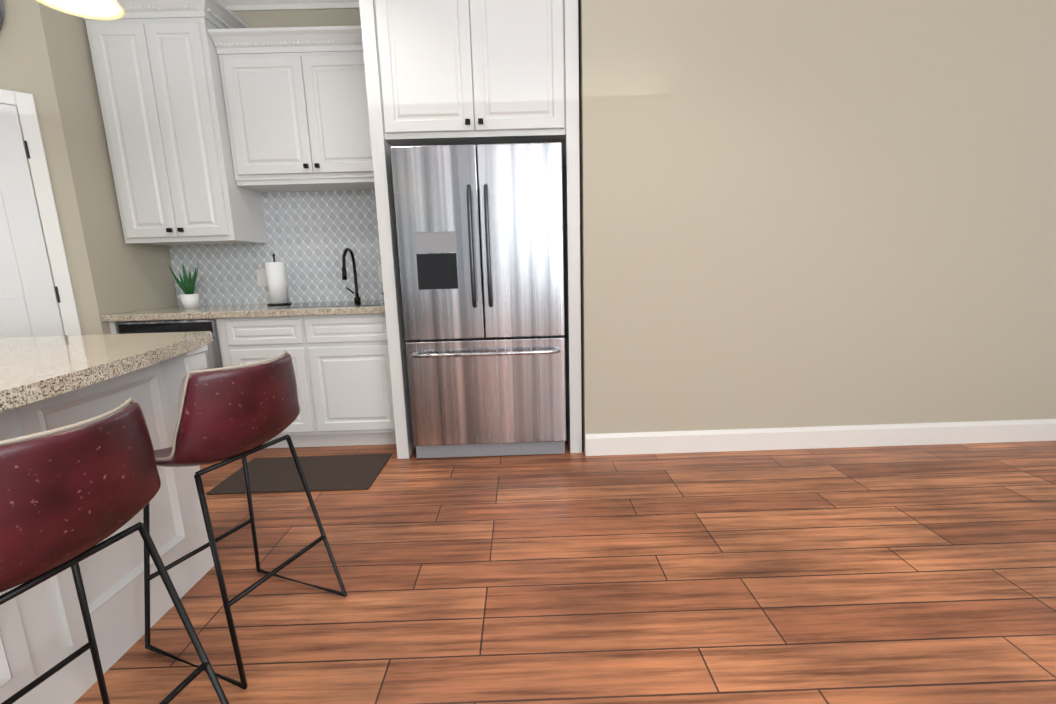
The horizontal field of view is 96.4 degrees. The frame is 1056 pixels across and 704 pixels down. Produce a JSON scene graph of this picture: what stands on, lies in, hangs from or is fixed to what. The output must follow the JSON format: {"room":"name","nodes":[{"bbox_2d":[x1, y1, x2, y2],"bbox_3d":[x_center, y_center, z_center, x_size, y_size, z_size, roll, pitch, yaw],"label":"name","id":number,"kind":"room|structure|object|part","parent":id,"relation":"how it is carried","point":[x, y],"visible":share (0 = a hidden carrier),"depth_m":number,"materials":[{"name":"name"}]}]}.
{"room":"kitchen","nodes":[
{"label":"kitchen","id":0,"kind":"room"},
{"bbox_2d":[0,0,177,334],"bbox_3d":[-3.228,-0.762,2.699,1.320,2.980,1.320,-2,11,-1],"label":"wall","id":1,"kind":"structure","parent":0,"point":[46,61],"depth_m":2.73,"materials":[{"name":"beige paint"}]},
{"bbox_2d":[0,0,3,29],"bbox_3d":[-2.909,-1.741,2.172,0.031,0.670,0.670,9,15,44],"label":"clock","id":2,"kind":"object","parent":1,"relation":"attached to","point":[1,12],"visible":0.9,"depth_m":2.40,"materials":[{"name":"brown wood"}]},
{"bbox_2d":[0,89,81,336],"bbox_3d":[-2.876,-0.283,2.453,0.540,2.110,0.540,-2,11,-1],"label":"door","id":3,"kind":"structure","parent":1,"relation":"attached to","point":[29,307],"depth_m":2.56,"materials":[{"name":"white wood"}]},
{"bbox_2d":[219,0,359,11],"bbox_3d":[-0.083,-1.677,-0.618,7.599,0.144,7.599,-2,11,-1],"label":"ceiling","id":4,"kind":"structure","parent":0,"point":[252,5],"depth_m":3.10,"materials":[{"name":"white paint"}]},
{"bbox_2d":[228,9,360,304],"bbox_3d":[-0.101,-0.998,3.475,7.600,2.980,0.200,-2,11,-1],"label":"wall","id":5,"kind":"structure","parent":0,"point":[300,18],"depth_m":3.13,"materials":[{"name":"beige paint"}]},
{"bbox_2d":[83,0,270,247],"bbox_3d":[-2.226,-1.408,3.050,0.689,1.375,0.414,-2,11,-1],"label":"upper cabinet","id":6,"kind":"object","parent":5,"relation":"attached to","point":[156,65],"depth_m":2.86,"materials":[{"name":"white wood"}]},
{"bbox_2d":[158,179,414,305],"bbox_3d":[-1.707,-0.774,3.387,1.726,0.835,0.006,-2,11,-1],"label":"backsplash","id":7,"kind":"structure","parent":5,"relation":"attached to","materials":[{"name":"tile"}]},
{"bbox_2d":[215,28,392,191],"bbox_3d":[-1.374,-1.546,3.080,1.010,0.835,0.330,-2,11,-1],"label":"upper cabinet","id":8,"kind":"object","parent":5,"relation":"attached to","point":[252,173],"depth_m":2.91,"materials":[{"name":"white wood"}]},
{"bbox_2d":[371,0,570,159],"bbox_3d":[-0.303,-1.673,2.846,0.985,0.890,0.775,-2,11,-1],"label":"upper cabinet","id":9,"kind":"object","parent":5,"relation":"attached to","point":[448,72],"depth_m":2.49,"materials":[{"name":"white wood"}]},
{"bbox_2d":[74,438,1055,703],"bbox_3d":[-0.101,1.214,0.021,7.800,0.100,7.800,-2,11,-1],"label":"floor","id":10,"kind":"structure","parent":0,"point":[902,574],"depth_m":1.70,"materials":[{"name":"brown wood"}]},
{"bbox_2d":[0,355,213,703],"bbox_3d":[-1.668,0.615,0.771,1.058,0.890,2.100,-2,11,-1],"label":"kitchen island","id":11,"kind":"object","parent":10,"relation":"on","point":[43,625],"depth_m":1.40,"materials":[{"name":"wood"}]},
{"bbox_2d":[0,331,212,414],"bbox_3d":[-1.632,0.150,0.721,1.232,0.040,2.150,-2,11,-1],"label":"island countertop","id":12,"kind":"structure","parent":11,"relation":"on","point":[34,369],"depth_m":1.31,"materials":[{"name":"beige stone"}]},
{"bbox_2d":[0,398,228,703],"bbox_3d":[-0.961,0.557,0.938,0.431,0.889,0.418,1,11,12],"label":"stool","id":13,"kind":"object","parent":10,"relation":"on","point":[73,498],"visible":1,"depth_m":0.84,"materials":[{"name":"leather"}]},
{"bbox_3d":[-0.969,0.275,0.886,0.425,0.306,0.425,1,11,12],"label":"seat","id":14,"kind":"part","parent":13,"relation":"part of","materials":[{"name":"leather"}]},
{"bbox_2d":[109,320,226,370],"bbox_3d":[-2.199,0.179,3.238,0.681,0.875,0.626,-2,11,-1],"label":"dishwasher","id":15,"kind":"object","parent":10,"relation":"on","point":[215,356],"depth_m":2.86,"materials":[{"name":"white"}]},
{"bbox_2d":[143,351,346,689],"bbox_3d":[-0.925,0.454,1.485,0.431,0.889,0.418,2,11,21],"label":"stool","id":16,"kind":"object","parent":10,"relation":"on","point":[230,415],"visible":0.83,"depth_m":1.32,"materials":[{"name":"leather"}]},
{"bbox_3d":[-0.933,0.172,1.433,0.425,0.306,0.425,2,11,21],"label":"seat","id":17,"kind":"part","parent":16,"relation":"part of","materials":[{"name":"leather"}]},
{"bbox_2d":[219,316,318,447],"bbox_3d":[-1.611,0.161,3.243,0.495,0.875,0.626,-2,11,-1],"label":"base cabinet","id":18,"kind":"object","parent":10,"relation":"on","point":[244,341],"depth_m":2.90,"materials":[{"name":"white wood"}]},
{"bbox_2d":[206,454,391,494],"bbox_3d":[-1.268,0.690,2.704,0.850,0.012,0.460,-2,11,-1],"label":"rug","id":19,"kind":"object","parent":10,"relation":"on","point":[321,473],"visible":0.94,"depth_m":2.66,"materials":[{"name":"grey fabric"}]},
{"bbox_2d":[303,308,412,451],"bbox_3d":[-1.089,0.145,3.248,0.549,0.875,0.626,-2,11,-1],"label":"base cabinet","id":20,"kind":"object","parent":10,"relation":"on","point":[358,364],"depth_m":2.92,"materials":[{"name":"white wood"}]},
{"bbox_2d":[102,300,402,323],"bbox_3d":[-1.690,-0.284,3.147,1.725,0.040,0.651,-2,11,-1],"label":"countertop","id":21,"kind":"structure","parent":20,"relation":"on","point":[301,307],"depth_m":2.84,"materials":[{"name":"beige stone"}]},
{"bbox_2d":[390,142,565,457],"bbox_3d":[-0.255,-0.298,3.022,0.910,1.770,0.884,-2,11,-1],"label":"fridge","id":22,"kind":"object","parent":10,"relation":"on","point":[479,228],"visible":1,"depth_m":2.64,"materials":[{"name":"silver metal"}]},
{"bbox_2d":[578,0,1055,452],"bbox_3d":[2.000,-0.969,2.994,3.410,2.980,0.820,-2,11,-1],"label":"wall","id":23,"kind":"structure","parent":0,"point":[804,213],"depth_m":2.61,"materials":[{"name":"beige paint"}]},
{"bbox_2d":[585,419,1055,455],"bbox_3d":[0.286,0.590,2.662,6.939,0.134,0.670,-2,11,-1],"label":"baseboard","id":24,"kind":"structure","parent":23,"relation":"attached to","point":[633,443],"depth_m":2.83,"materials":[{"name":"white wood"}]},
{"bbox_3d":[-0.189,-1.813,-0.543,7.800,0.100,7.800,-2,11,-1],"label":"ceiling","id":25,"kind":"structure","parent":0,"visible":0},
{"bbox_2d":[36,0,124,19],"bbox_3d":[-1.098,-1.422,1.022,0.178,1.188,0.178,-2,11,-1],"label":"pendant light","id":26,"kind":"object","parent":25,"relation":"hanging from","point":[102,9],"visible":1,"depth_m":1.19,"materials":[{"name":"white glass"}]}
]}

